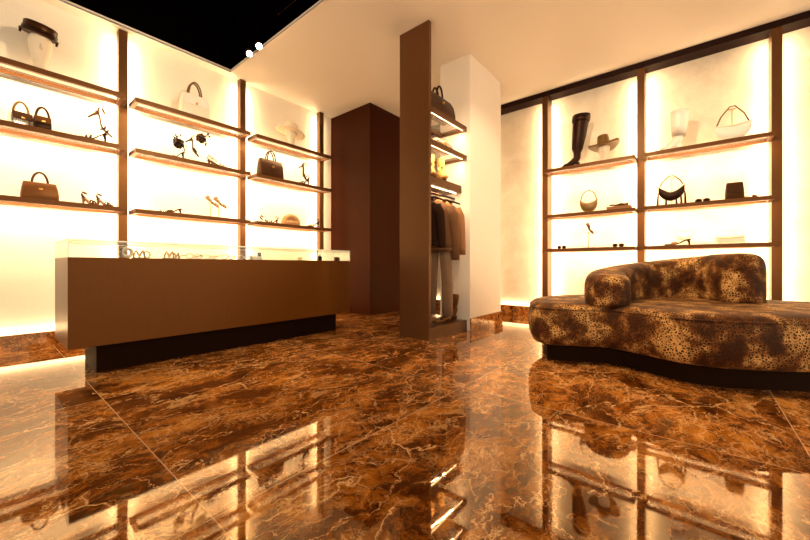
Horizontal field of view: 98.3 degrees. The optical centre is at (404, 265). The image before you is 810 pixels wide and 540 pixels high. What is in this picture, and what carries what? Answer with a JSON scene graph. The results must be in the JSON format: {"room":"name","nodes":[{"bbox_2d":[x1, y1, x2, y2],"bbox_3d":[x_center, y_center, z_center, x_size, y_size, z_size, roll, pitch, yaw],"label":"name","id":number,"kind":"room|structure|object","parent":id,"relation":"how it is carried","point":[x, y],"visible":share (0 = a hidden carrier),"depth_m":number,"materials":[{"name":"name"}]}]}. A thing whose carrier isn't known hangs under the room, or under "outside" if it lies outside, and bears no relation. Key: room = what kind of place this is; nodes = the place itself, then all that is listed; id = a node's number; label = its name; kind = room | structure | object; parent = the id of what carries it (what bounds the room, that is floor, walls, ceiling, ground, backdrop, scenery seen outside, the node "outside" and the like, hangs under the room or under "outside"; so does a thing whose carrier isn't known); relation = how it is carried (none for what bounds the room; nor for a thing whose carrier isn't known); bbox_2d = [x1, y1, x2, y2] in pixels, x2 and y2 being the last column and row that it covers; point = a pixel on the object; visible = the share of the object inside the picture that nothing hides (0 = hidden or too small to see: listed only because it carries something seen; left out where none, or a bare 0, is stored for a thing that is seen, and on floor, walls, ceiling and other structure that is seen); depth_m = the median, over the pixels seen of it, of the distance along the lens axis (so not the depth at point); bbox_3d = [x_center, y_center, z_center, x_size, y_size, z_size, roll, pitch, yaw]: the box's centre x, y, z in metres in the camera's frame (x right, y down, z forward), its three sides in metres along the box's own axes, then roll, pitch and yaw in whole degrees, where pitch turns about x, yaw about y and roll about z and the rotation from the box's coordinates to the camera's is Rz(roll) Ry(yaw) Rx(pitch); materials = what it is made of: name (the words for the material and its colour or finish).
{"room":"shop","nodes":[
{"label":"shop","id":0,"kind":"room"},
{"bbox_2d":[0,0,330,335],"bbox_3d":[-2.910,-1.150,3.916,0.150,3.800,8.750,0,0,39],"label":"wall","id":1,"kind":"structure","parent":0,"point":[86,51],"depth_m":3.74,"materials":[{"name":"paint"}]},
{"bbox_2d":[0,331,60,351],"bbox_3d":[-3.432,0.682,3.148,0.020,0.135,6.901,0,0,39],"label":"baseboard","id":2,"kind":"structure","parent":1,"relation":"attached to","point":[47,338],"depth_m":3.16,"materials":[{"name":"stone"}]},
{"bbox_2d":[117,29,127,257],"bbox_3d":[-2.964,-0.849,3.669,0.080,3.198,0.076,0,0,39],"label":"post","id":3,"kind":"object","parent":1,"relation":"attached to","point":[122,36],"visible":0.56,"depth_m":3.64,"materials":[{"name":"brown wood"}]},
{"bbox_2d":[0,56,125,105],"bbox_3d":[-3.215,-1.663,3.057,0.250,0.045,1.189,0,0,39],"label":"wall shelf","id":4,"kind":"object","parent":3,"relation":"attached to","point":[121,97],"visible":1,"depth_m":3.15,"materials":[{"name":"brown wood"}]},
{"bbox_2d":[27,32,52,76],"bbox_3d":[-3.207,-1.861,3.076,0.172,0.350,0.177,0,0,-9],"label":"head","id":5,"kind":"object","parent":4,"relation":"on","point":[40,48],"visible":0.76,"depth_m":3.03},
{"bbox_2d":[18,18,58,46],"bbox_3d":[-3.210,-2.050,3.072,0.246,0.161,0.243,0,0,-36],"label":"hat","id":6,"kind":"object","parent":5,"relation":"on","point":[28,25],"visible":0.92,"depth_m":3.00,"materials":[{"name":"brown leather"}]},
{"bbox_2d":[0,119,125,154],"bbox_3d":[-3.215,-1.155,3.057,0.250,0.045,1.189,0,0,39],"label":"wall shelf","id":7,"kind":"object","parent":3,"relation":"attached to","point":[118,149],"visible":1,"depth_m":3.15,"materials":[{"name":"brown wood"}]},
{"bbox_2d":[7,101,32,125],"bbox_3d":[-3.299,-1.295,3.008,0.093,0.234,0.150,0,0,25],"label":"handbag","id":8,"kind":"object","parent":7,"relation":"on","point":[13,115],"visible":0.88,"depth_m":2.98,"materials":[{"name":"brown leather"}]},
{"bbox_2d":[33,106,51,129],"bbox_3d":[-3.163,-1.282,3.055,0.082,0.209,0.112,0,0,34],"label":"handbag","id":9,"kind":"object","parent":7,"relation":"on","point":[38,121],"visible":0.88,"depth_m":3.03,"materials":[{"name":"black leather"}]},
{"bbox_2d":[78,128,107,140],"bbox_3d":[-2.938,-1.252,3.304,0.054,0.149,0.220,0,0,33],"label":"sandal","id":10,"kind":"object","parent":7,"relation":"on","point":[104,135],"visible":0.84,"depth_m":3.34,"materials":[{"name":"black leather"}]},
{"bbox_3d":[-3.004,-1.278,3.416,0.050,0.200,0.090,0,0,39],"label":"stand","id":11,"kind":"object","parent":7,"relation":"on","visible":0},
{"bbox_2d":[87,107,112,137],"bbox_3d":[-2.971,-1.403,3.417,0.191,0.280,0.061,0,0,-37],"label":"sandal","id":12,"kind":"object","parent":11,"relation":"on","point":[96,112],"visible":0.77,"depth_m":3.40,"materials":[{"name":"brown leather"}]},
{"bbox_2d":[0,195,125,213],"bbox_3d":[-3.215,-0.547,3.057,0.250,0.045,1.189,0,0,39],"label":"wall shelf","id":13,"kind":"object","parent":3,"relation":"attached to","point":[4,199],"visible":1,"depth_m":3.13,"materials":[{"name":"brown wood"}]},
{"bbox_2d":[20,172,58,200],"bbox_3d":[-3.205,-0.698,3.074,0.103,0.254,0.235,0,0,37],"label":"handbag","id":14,"kind":"object","parent":13,"relation":"on","point":[30,189],"visible":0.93,"depth_m":3.04,"materials":[{"name":"brown leather"}]},
{"bbox_2d":[81,191,98,204],"bbox_3d":[-2.985,-0.638,3.314,0.200,0.134,0.050,0,0,11],"label":"sandal","id":15,"kind":"object","parent":13,"relation":"on","point":[83,197],"visible":0.87,"depth_m":3.31,"materials":[{"name":"brown leather"}]},
{"bbox_2d":[96,193,112,205],"bbox_3d":[-2.916,-0.638,3.398,0.200,0.134,0.050,0,0,11],"label":"sandal","id":16,"kind":"object","parent":13,"relation":"on","point":[98,199],"visible":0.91,"depth_m":3.40,"materials":[{"name":"brown leather"}]},
{"bbox_2d":[57,0,325,72],"bbox_3d":[-0.731,-2.454,-0.155,8.132,0.016,5.232,0,0,39],"label":"trim","id":17,"kind":"structure","parent":1,"relation":"attached to","point":[312,9],"depth_m":3.67,"materials":[{"name":"black"}]},
{"bbox_2d":[238,79,245,258],"bbox_3d":[-2.164,-0.849,4.641,0.080,3.198,0.076,0,0,39],"label":"post","id":18,"kind":"object","parent":1,"relation":"attached to","point":[241,83],"visible":0.56,"depth_m":4.62,"materials":[{"name":"brown wood"}]},
{"bbox_2d":[129,97,250,139],"bbox_3d":[-2.414,-1.663,4.031,0.250,0.045,1.182,0,0,39],"label":"wall shelf","id":19,"kind":"object","parent":18,"relation":"attached to","point":[133,104],"visible":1,"depth_m":3.94,"materials":[{"name":"brown wood"}]},
{"bbox_2d":[178,82,209,123],"bbox_3d":[-2.426,-1.898,4.036,0.134,0.424,0.300,0,0,37],"label":"handbag","id":20,"kind":"object","parent":19,"relation":"on","point":[189,103],"visible":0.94,"depth_m":3.99,"materials":[{"name":"beige leather"}]},
{"bbox_2d":[129,148,250,178],"bbox_3d":[-2.414,-1.155,4.031,0.250,0.045,1.182,0,0,39],"label":"wall shelf","id":21,"kind":"object","parent":18,"relation":"attached to","point":[136,153],"visible":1,"depth_m":3.94,"materials":[{"name":"brown wood"}]},
{"bbox_2d":[172,134,184,157],"bbox_3d":[-2.535,-1.321,3.883,0.133,0.287,0.166,0,0,-1],"label":"sandal","id":22,"kind":"object","parent":21,"relation":"on","point":[178,143],"visible":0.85,"depth_m":3.89,"materials":[{"name":"black leather"}]},
{"bbox_2d":[207,155,224,165],"bbox_3d":[-2.236,-1.235,4.186,0.061,0.115,0.260,0,0,37],"label":"sandal","id":23,"kind":"object","parent":21,"relation":"on","point":[208,160],"visible":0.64,"depth_m":4.12,"materials":[{"name":"brown leather"}]},
{"bbox_3d":[-2.525,-1.278,4.030,0.050,0.200,0.090,0,0,39],"label":"stand","id":24,"kind":"object","parent":21,"relation":"on","visible":0},
{"bbox_2d":[185,133,210,156],"bbox_3d":[-2.388,-1.408,4.055,0.153,0.299,0.256,0,0,33],"label":"sandal","id":25,"kind":"object","parent":24,"relation":"on","point":[200,137],"visible":1,"depth_m":4.05,"materials":[{"name":"black leather"}]},
{"bbox_2d":[129,208,250,224],"bbox_3d":[-2.414,-0.547,4.031,0.250,0.045,1.182,0,0,39],"label":"wall shelf","id":26,"kind":"object","parent":18,"relation":"attached to","point":[134,212],"visible":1,"depth_m":3.91,"materials":[{"name":"brown wood"}]},
{"bbox_2d":[165,208,181,212],"bbox_3d":[-2.551,-0.604,3.841,0.036,0.067,0.190,0,0,34],"label":"sandal","id":27,"kind":"object","parent":26,"relation":"on","point":[180,209],"visible":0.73,"depth_m":3.85,"materials":[{"name":"brown leather"}]},
{"bbox_3d":[-2.318,-0.653,4.171,0.050,0.165,0.090,0,0,39],"label":"stand","id":28,"kind":"object","parent":26,"relation":"on","visible":0},
{"bbox_2d":[205,195,218,207],"bbox_3d":[-2.302,-0.763,4.175,0.150,0.151,0.039,0,0,-22],"label":"shoe","id":29,"kind":"object","parent":28,"relation":"on","point":[207,197],"visible":1,"depth_m":4.16,"materials":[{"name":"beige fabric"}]},
{"bbox_3d":[-2.260,-0.653,4.241,0.050,0.165,0.090,0,0,39],"label":"stand","id":30,"kind":"object","parent":26,"relation":"on","visible":0},
{"bbox_2d":[213,196,226,208],"bbox_3d":[-2.244,-0.763,4.245,0.150,0.151,0.039,0,0,-22],"label":"shoe","id":31,"kind":"object","parent":30,"relation":"on","point":[215,198],"visible":1,"depth_m":4.23,"materials":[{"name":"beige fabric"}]},
{"bbox_2d":[317,112,323,259],"bbox_3d":[-1.359,-0.849,5.619,0.080,3.198,0.076,0,0,39],"label":"post","id":32,"kind":"object","parent":1,"relation":"attached to","point":[320,116],"visible":0.56,"depth_m":5.59,"materials":[{"name":"brown wood"}]},
{"bbox_2d":[247,134,330,161],"bbox_3d":[-1.611,-1.663,5.006,0.250,0.045,1.191,0,0,39],"label":"wall shelf","id":33,"kind":"object","parent":32,"relation":"attached to","point":[252,139],"visible":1,"depth_m":4.92,"materials":[{"name":"brown wood"}]},
{"bbox_2d":[286,130,296,148],"bbox_3d":[-1.624,-1.836,5.001,0.155,0.300,0.160,0,0,-9],"label":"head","id":34,"kind":"object","parent":33,"relation":"on","point":[291,135],"visible":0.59,"depth_m":4.95},
{"bbox_2d":[275,121,304,139],"bbox_3d":[-1.640,-1.946,4.997,0.403,0.198,0.410,0,0,-25],"label":"hat","id":35,"kind":"object","parent":34,"relation":"on","point":[289,125],"visible":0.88,"depth_m":4.93,"materials":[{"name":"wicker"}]},
{"bbox_2d":[247,173,330,193],"bbox_3d":[-1.611,-1.155,5.006,0.250,0.045,1.191,0,0,39],"label":"wall shelf","id":36,"kind":"object","parent":32,"relation":"attached to","point":[256,177],"visible":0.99,"depth_m":4.93,"materials":[{"name":"brown wood"}]},
{"bbox_2d":[257,150,283,178],"bbox_3d":[-1.829,-1.370,4.762,0.144,0.384,0.340,0,0,37],"label":"handbag","id":37,"kind":"object","parent":36,"relation":"on","point":[265,166],"visible":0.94,"depth_m":4.71,"materials":[{"name":"brown leather"}]},
{"bbox_3d":[-1.557,-1.288,5.191,0.050,0.220,0.090,0,0,39],"label":"stand","id":38,"kind":"object","parent":36,"relation":"on","visible":0},
{"bbox_2d":[298,162,306,179],"bbox_3d":[-1.519,-1.399,5.197,0.168,0.284,0.059,0,0,-42],"label":"sandal","id":39,"kind":"object","parent":38,"relation":"on","point":[303,164],"visible":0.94,"depth_m":5.20,"materials":[{"name":"brown leather"}]},
{"bbox_2d":[247,221,330,231],"bbox_3d":[-1.611,-0.547,5.006,0.250,0.045,1.191,0,0,39],"label":"wall shelf","id":40,"kind":"object","parent":32,"relation":"attached to","point":[254,223],"visible":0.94,"depth_m":4.89,"materials":[{"name":"brown wood"}]},
{"bbox_2d":[281,214,300,224],"bbox_3d":[-1.631,-0.654,5.006,0.090,0.167,0.296,0,0,39],"label":"woven bag","id":41,"kind":"object","parent":40,"relation":"on","point":[286,219],"visible":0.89,"depth_m":4.97,"materials":[{"name":"wicker"}]},
{"bbox_2d":[331,103,399,314],"bbox_3d":[-0.393,-0.849,6.132,0.920,3.198,1.530,0,0,39],"label":"column","id":42,"kind":"structure","parent":0,"point":[365,139],"depth_m":5.48,"materials":[{"name":"paint"}]},
{"bbox_2d":[0,307,809,539],"bbox_3d":[0.222,0.775,1.339,8.560,0.050,8.750,0,0,39],"label":"floor","id":43,"kind":"structure","parent":0,"point":[361,429],"depth_m":1.44,"materials":[{"name":"brown stone"}]},
{"bbox_2d":[55,239,349,372],"bbox_3d":[-1.636,0.289,3.363,0.600,0.922,2.397,0,0,39],"label":"counter","id":44,"kind":"object","parent":43,"relation":"on","point":[124,312],"depth_m":2.81,"materials":[{"name":"brown paint"}]},
{"bbox_2d":[122,247,133,257],"bbox_3d":[-2.067,-0.097,2.603,0.026,0.084,0.084,0,0,34],"label":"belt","id":45,"kind":"object","parent":44,"relation":"on","point":[124,248],"visible":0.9,"depth_m":2.60,"materials":[{"name":"beige leather"}]},
{"bbox_2d":[131,250,145,257],"bbox_3d":[-2.021,-0.089,2.659,0.028,0.069,0.087,0,0,39],"label":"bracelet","id":46,"kind":"object","parent":44,"relation":"on","point":[135,251],"visible":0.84,"depth_m":2.65,"materials":[{"name":"gold metal"}]},
{"bbox_2d":[163,251,174,258],"bbox_3d":[-1.896,-0.088,2.811,0.026,0.066,0.084,0,0,39],"label":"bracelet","id":47,"kind":"object","parent":44,"relation":"on","point":[171,253],"visible":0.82,"depth_m":2.81,"materials":[{"name":"gold metal"}]},
{"bbox_2d":[179,253,201,258],"bbox_3d":[-1.834,-0.079,2.993,0.144,0.046,0.135,0,0,37],"label":"sunglasses","id":48,"kind":"object","parent":44,"relation":"on","point":[194,256],"visible":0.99,"depth_m":2.95,"materials":[{"name":"gold metal"}]},
{"bbox_2d":[196,254,216,258],"bbox_3d":[-1.821,-0.079,3.212,0.144,0.046,0.135,0,0,37],"label":"sunglasses","id":49,"kind":"object","parent":44,"relation":"on","point":[204,254],"visible":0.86,"depth_m":3.17,"materials":[{"name":"metal"}]},
{"bbox_2d":[214,254,234,258],"bbox_3d":[-1.656,-0.079,3.209,0.144,0.046,0.135,0,0,37],"label":"sunglasses","id":50,"kind":"object","parent":44,"relation":"on","point":[222,254],"visible":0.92,"depth_m":3.18,"materials":[{"name":"gold metal"}]},
{"bbox_2d":[250,252,261,259],"bbox_3d":[-1.448,-0.091,3.402,0.060,0.072,0.100,0,0,39],"label":"box","id":51,"kind":"object","parent":44,"relation":"on","point":[258,257],"visible":1,"depth_m":3.38,"materials":[{"name":"white leather"}]},
{"bbox_2d":[400,20,466,340],"bbox_3d":[0.331,-0.849,3.897,0.380,3.198,0.759,0,0,39],"label":"display unit","id":52,"kind":"object","parent":43,"relation":"on","point":[417,184],"visible":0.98,"depth_m":3.60,"materials":[{"name":"brown wood"}]},
{"bbox_2d":[431,154,437,176],"bbox_3d":[0.292,-1.071,3.750,0.096,0.270,0.245,0,0,-14],"label":"boot","id":53,"kind":"object","parent":52,"relation":"on","point":[434,173],"visible":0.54,"depth_m":3.77,"materials":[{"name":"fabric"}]},
{"bbox_2d":[436,158,447,179],"bbox_3d":[0.421,-1.071,3.891,0.096,0.270,0.245,0,0,-14],"label":"boot","id":54,"kind":"object","parent":52,"relation":"on","point":[440,162],"visible":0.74,"depth_m":3.91,"materials":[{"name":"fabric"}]},
{"bbox_2d":[431,137,452,154],"bbox_3d":[0.392,-1.330,3.873,0.144,0.108,0.400,0,0,39],"label":"clutch bag","id":55,"kind":"object","parent":52,"relation":"on","point":[434,138],"visible":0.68,"depth_m":3.85,"materials":[{"name":"leather"}]},
{"bbox_2d":[431,252,452,315],"bbox_3d":[0.380,0.147,3.910,0.354,0.795,0.107,0,0,39],"label":"trousers","id":56,"kind":"object","parent":52,"relation":"hanging from","point":[445,257],"visible":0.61,"depth_m":3.82,"materials":[{"name":"beige fabric"}]},
{"bbox_2d":[431,85,454,125],"bbox_3d":[0.356,-1.782,3.812,0.175,0.341,0.500,0,0,39],"label":"handbag","id":57,"kind":"object","parent":52,"relation":"on","point":[438,102],"visible":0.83,"depth_m":3.79,"materials":[{"name":"brown leather"}]},
{"bbox_2d":[435,316,450,322],"bbox_3d":[0.407,0.592,3.867,0.200,0.083,0.043,0,0,-19],"label":"shoe","id":58,"kind":"object","parent":52,"relation":"on","point":[445,318],"visible":0.81,"depth_m":3.86,"materials":[{"name":"brown leather"}]},
{"bbox_2d":[431,176,461,195],"bbox_3d":[0.321,-0.892,3.932,0.300,0.085,0.716,0,0,39],"label":"shelf","id":59,"kind":"object","parent":52,"relation":"attached to","point":[438,185],"depth_m":3.91,"materials":[{"name":"brown wood"}]},
{"bbox_2d":[439,294,458,320],"bbox_3d":[0.502,0.481,4.026,0.275,0.307,0.100,0,0,-28],"label":"boot","id":60,"kind":"object","parent":52,"relation":"on","point":[455,296],"visible":0.59,"depth_m":4.02,"materials":[{"name":"brown leather"}]},
{"bbox_2d":[431,139,466,164],"bbox_3d":[0.352,-1.251,3.906,0.360,0.048,0.716,0,0,39],"label":"shelf","id":61,"kind":"object","parent":52,"relation":"attached to","point":[459,157],"depth_m":3.87,"materials":[{"name":"brown wood"}]},
{"bbox_2d":[431,105,466,137],"bbox_3d":[0.352,-1.586,3.906,0.360,0.048,0.716,0,0,39],"label":"shelf","id":62,"kind":"object","parent":52,"relation":"attached to","point":[461,128],"depth_m":3.96,"materials":[{"name":"brown wood"}]},
{"bbox_2d":[528,253,809,390],"bbox_3d":[2.237,0.325,2.793,2.258,0.850,1.672,0,0,39],"label":"sofa","id":63,"kind":"object","parent":43,"relation":"on","point":[709,320],"visible":1,"depth_m":2.50,"materials":[{"name":"fabric"}]},
{"bbox_2d":[40,0,809,125],"bbox_3d":[0.337,-2.750,1.244,8.260,0.600,8.750,0,0,39],"label":"ceiling","id":64,"kind":"structure","parent":0,"point":[343,56],"depth_m":3.86,"materials":[{"name":"paint"}]},
{"bbox_2d":[244,0,294,40],"bbox_3d":[0.355,-2.785,2.210,5.660,0.430,0.028,0,0,39],"label":"track","id":65,"kind":"object","parent":64,"relation":"attached to","point":[289,2],"visible":1,"depth_m":3.64,"materials":[{"name":"black metal"}]},
{"bbox_2d":[246,37,252,56],"bbox_3d":[-1.748,-2.457,3.926,0.072,0.226,0.095,0,0,-35],"label":"spotlight","id":66,"kind":"object","parent":65,"relation":"attached to","point":[249,53],"visible":1,"depth_m":3.91,"materials":[{"name":"black metal"}]},
{"bbox_2d":[255,30,262,49],"bbox_3d":[-1.586,-2.457,3.792,0.072,0.226,0.095,0,0,-35],"label":"spotlight","id":67,"kind":"object","parent":65,"relation":"attached to","point":[258,44],"visible":1,"depth_m":3.78,"materials":[{"name":"black metal"}]},
{"bbox_2d":[440,54,500,329],"bbox_3d":[0.859,-0.850,4.499,0.410,3.199,0.840,0,0,39],"label":"wall column","id":68,"kind":"structure","parent":0,"point":[474,94],"depth_m":4.21,"materials":[{"name":"beige paint"}]},
{"bbox_2d":[470,311,502,330],"bbox_3d":[0.872,0.680,4.500,0.428,0.140,0.858,0,0,39],"label":"baseboard","id":69,"kind":"structure","parent":68,"relation":"attached to","point":[496,317],"depth_m":4.31,"materials":[{"name":"stone"}]},
{"bbox_2d":[431,26,809,305],"bbox_3d":[2.974,-0.850,4.449,8.260,3.200,0.150,0,0,39],"label":"wall","id":70,"kind":"structure","parent":0,"point":[707,86],"depth_m":4.20,"materials":[{"name":"paint"}]},
{"bbox_2d":[436,300,528,315],"bbox_3d":[3.276,0.682,4.091,7.340,0.135,0.020,0,0,39],"label":"baseboard","id":71,"kind":"structure","parent":70,"relation":"attached to","point":[508,309],"depth_m":5.40,"materials":[{"name":"stone"}]},
{"bbox_2d":[542,96,551,296],"bbox_3d":[2.031,-0.815,5.005,0.076,3.129,0.190,0,0,39],"label":"post","id":72,"kind":"object","parent":70,"relation":"attached to","point":[546,101],"visible":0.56,"depth_m":4.94,"materials":[{"name":"brown wood"}]},
{"bbox_2d":[543,155,636,176],"bbox_3d":[2.354,-1.274,4.512,1.050,0.042,0.240,0,0,39],"label":"wall shelf","id":73,"kind":"object","parent":72,"relation":"attached to","point":[600,164],"visible":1,"depth_m":4.47,"materials":[{"name":"brown wood"}]},
{"bbox_2d":[562,112,590,166],"bbox_3d":[2.240,-1.630,4.606,0.359,0.673,0.220,0,0,28],"label":"boot","id":74,"kind":"object","parent":73,"relation":"on","point":[580,121],"visible":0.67,"depth_m":4.53,"materials":[{"name":"black leather"}]},
{"bbox_2d":[598,145,609,159],"bbox_3d":[2.496,-1.416,4.392,0.146,0.240,0.151,0,0,-2],"label":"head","id":75,"kind":"object","parent":73,"relation":"on","point":[603,151],"visible":0.61,"depth_m":4.35},
{"bbox_2d":[588,134,619,152],"bbox_3d":[2.496,-1.552,4.402,0.322,0.180,0.348,0,0,-45],"label":"hat","id":76,"kind":"object","parent":75,"relation":"on","point":[603,139],"visible":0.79,"depth_m":4.35,"materials":[{"name":"brown fabric"}]},
{"bbox_2d":[543,207,636,219],"bbox_3d":[2.354,-0.659,4.512,1.050,0.042,0.240,0,0,39],"label":"wall shelf","id":77,"kind":"object","parent":72,"relation":"attached to","point":[632,210],"visible":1,"depth_m":4.44,"materials":[{"name":"brown wood"}]},
{"bbox_2d":[579,190,597,211],"bbox_3d":[2.365,-0.828,4.510,0.216,0.290,0.090,0,0,39],"label":"bag","id":78,"kind":"object","parent":77,"relation":"on","point":[591,206],"visible":0.94,"depth_m":4.48,"materials":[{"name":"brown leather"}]},
{"bbox_2d":[606,205,631,209],"bbox_3d":[2.626,-0.702,4.295,0.256,0.042,0.126,0,0,39],"label":"shoe box","id":79,"kind":"object","parent":77,"relation":"on","point":[623,206],"visible":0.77,"depth_m":4.25,"materials":[{"name":"brown cardboard"}]},
{"bbox_2d":[543,246,636,252],"bbox_3d":[2.354,-0.204,4.512,1.050,0.042,0.240,0,0,39],"label":"wall shelf","id":80,"kind":"object","parent":72,"relation":"attached to","point":[627,248],"visible":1,"depth_m":4.38,"materials":[{"name":"brown wood"}]},
{"bbox_2d":[612,243,625,246],"bbox_3d":[2.651,-0.249,4.334,0.131,0.045,0.140,0,0,39],"label":"sunglasses","id":81,"kind":"object","parent":80,"relation":"on","point":[614,244],"visible":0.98,"depth_m":4.28,"materials":[{"name":"black plastic"}]},
{"bbox_3d":[2.365,-0.326,4.510,0.150,0.200,0.070,0,0,39],"label":"stand","id":82,"kind":"object","parent":80,"relation":"on","visible":0},
{"bbox_2d":[585,223,593,234],"bbox_3d":[2.358,-0.467,4.472,0.037,0.169,0.114,0,0,-30],"label":"sandal","id":83,"kind":"object","parent":82,"relation":"on","point":[587,225],"visible":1,"depth_m":4.46,"materials":[{"name":"beige leather"}]},
{"bbox_2d":[431,10,809,134],"bbox_3d":[3.221,-2.414,4.024,7.340,0.069,0.192,0,0,39],"label":"trim","id":84,"kind":"structure","parent":70,"relation":"attached to","point":[801,20],"depth_m":4.07,"materials":[{"name":"brown wood"}]},
{"bbox_2d":[637,67,645,261],"bbox_3d":[2.900,-0.815,4.289,0.076,3.129,0.190,0,0,39],"label":"post","id":85,"kind":"object","parent":70,"relation":"attached to","point":[641,73],"visible":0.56,"depth_m":4.22,"materials":[{"name":"brown wood"}]},
{"bbox_2d":[643,131,774,161],"bbox_3d":[3.227,-1.274,3.794,1.058,0.042,0.240,0,0,39],"label":"wall shelf","id":86,"kind":"object","parent":85,"relation":"attached to","point":[766,137],"visible":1,"depth_m":3.73,"materials":[{"name":"brown wood"}]},
{"bbox_2d":[660,108,689,149],"bbox_3d":[3.043,-1.514,3.952,0.273,0.435,0.176,0,0,39],"label":"boot","id":87,"kind":"object","parent":86,"relation":"on","point":[679,118],"visible":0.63,"depth_m":3.88,"materials":[{"name":"white leather"}]},
{"bbox_2d":[714,105,750,139],"bbox_3d":[3.375,-1.472,3.607,0.281,0.348,0.080,0,0,39],"label":"bag","id":88,"kind":"object","parent":86,"relation":"on","point":[740,129],"visible":0.97,"depth_m":3.58,"materials":[{"name":"white leather"}]},
{"bbox_2d":[643,195,774,212],"bbox_3d":[3.227,-0.659,3.794,1.058,0.042,0.240,0,0,39],"label":"wall shelf","id":89,"kind":"object","parent":85,"relation":"attached to","point":[769,198],"visible":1,"depth_m":3.72,"materials":[{"name":"brown wood"}]},
{"bbox_2d":[657,175,686,204],"bbox_3d":[2.990,-0.848,3.930,0.269,0.327,0.070,0,0,39],"label":"bag","id":90,"kind":"object","parent":89,"relation":"on","point":[666,195],"visible":0.98,"depth_m":3.90,"materials":[{"name":"black leather"}]},
{"bbox_2d":[695,198,709,201],"bbox_3d":[3.258,-0.704,3.834,0.131,0.045,0.140,0,0,39],"label":"sunglasses","id":91,"kind":"object","parent":89,"relation":"on","point":[704,199],"visible":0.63,"depth_m":3.78,"materials":[{"name":"black plastic"}]},
{"bbox_2d":[725,181,744,198],"bbox_3d":[3.435,-0.772,3.627,0.179,0.182,0.093,0,0,39],"label":"bag","id":92,"kind":"object","parent":89,"relation":"on","point":[734,189],"visible":0.78,"depth_m":3.60,"materials":[{"name":"brown leather"}]},
{"bbox_2d":[643,242,774,249],"bbox_3d":[3.227,-0.204,3.794,1.058,0.042,0.240,0,0,39],"label":"wall shelf","id":93,"kind":"object","parent":85,"relation":"attached to","point":[763,244],"visible":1,"depth_m":3.67,"materials":[{"name":"brown wood"}]},
{"bbox_2d":[665,239,690,244],"bbox_3d":[3.033,-0.259,3.895,0.230,0.067,0.044,0,0,39],"label":"shoe","id":94,"kind":"object","parent":93,"relation":"on","point":[687,240],"visible":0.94,"depth_m":3.87,"materials":[{"name":"brown leather"}]},
{"bbox_2d":[675,231,692,242],"bbox_3d":[3.139,-0.325,3.937,0.155,0.135,0.070,0,0,39],"label":"bag","id":95,"kind":"object","parent":93,"relation":"on","point":[680,236],"visible":0.94,"depth_m":3.92,"materials":[{"name":"beige leather"}]},
{"bbox_2d":[715,230,744,243],"bbox_3d":[3.393,-0.300,3.659,0.235,0.148,0.072,0,0,39],"label":"clutch bag","id":96,"kind":"object","parent":93,"relation":"on","point":[738,237],"visible":0.94,"depth_m":3.64,"materials":[{"name":"beige leather"}]},
{"bbox_2d":[768,26,782,300],"bbox_3d":[3.776,-0.815,3.569,0.076,3.129,0.190,0,0,39],"label":"post","id":97,"kind":"object","parent":70,"relation":"attached to","point":[775,40],"visible":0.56,"depth_m":3.50,"materials":[{"name":"brown wood"}]},
{"bbox_3d":[0.373,-0.746,3.915,0.387,0.139,0.026,0,0,39],"label":"clothes hanger","id":98,"kind":"object","parent":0,"visible":0},
{"bbox_2d":[431,197,459,259],"bbox_3d":[0.377,-0.413,3.920,0.498,0.709,0.145,0,0,39],"label":"jacket","id":99,"kind":"object","parent":98,"relation":"hanging from","point":[451,214],"visible":0.55,"depth_m":3.78,"materials":[{"name":"brown fabric"}]},
{"bbox_3d":[0.239,-0.746,3.753,0.387,0.139,0.026,0,0,39],"label":"clothes hanger","id":100,"kind":"object","parent":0,"visible":0},
{"bbox_2d":[431,195,445,246],"bbox_3d":[0.227,-0.477,3.770,0.454,0.579,0.144,0,0,39],"label":"jacket","id":101,"kind":"object","parent":100,"relation":"hanging from","point":[438,232],"visible":0.3,"depth_m":3.64,"materials":[{"name":"brown fabric"}]},
{"bbox_3d":[0.468,-0.746,4.031,0.387,0.139,0.026,0,0,39],"label":"clothes hanger","id":102,"kind":"object","parent":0,"visible":0},
{"bbox_2d":[446,201,465,254],"bbox_3d":[0.464,-0.442,4.042,0.498,0.650,0.145,0,0,39],"label":"jacket","id":103,"kind":"object","parent":102,"relation":"hanging from","point":[462,236],"visible":0.19,"depth_m":3.89,"materials":[{"name":"beige fabric"}]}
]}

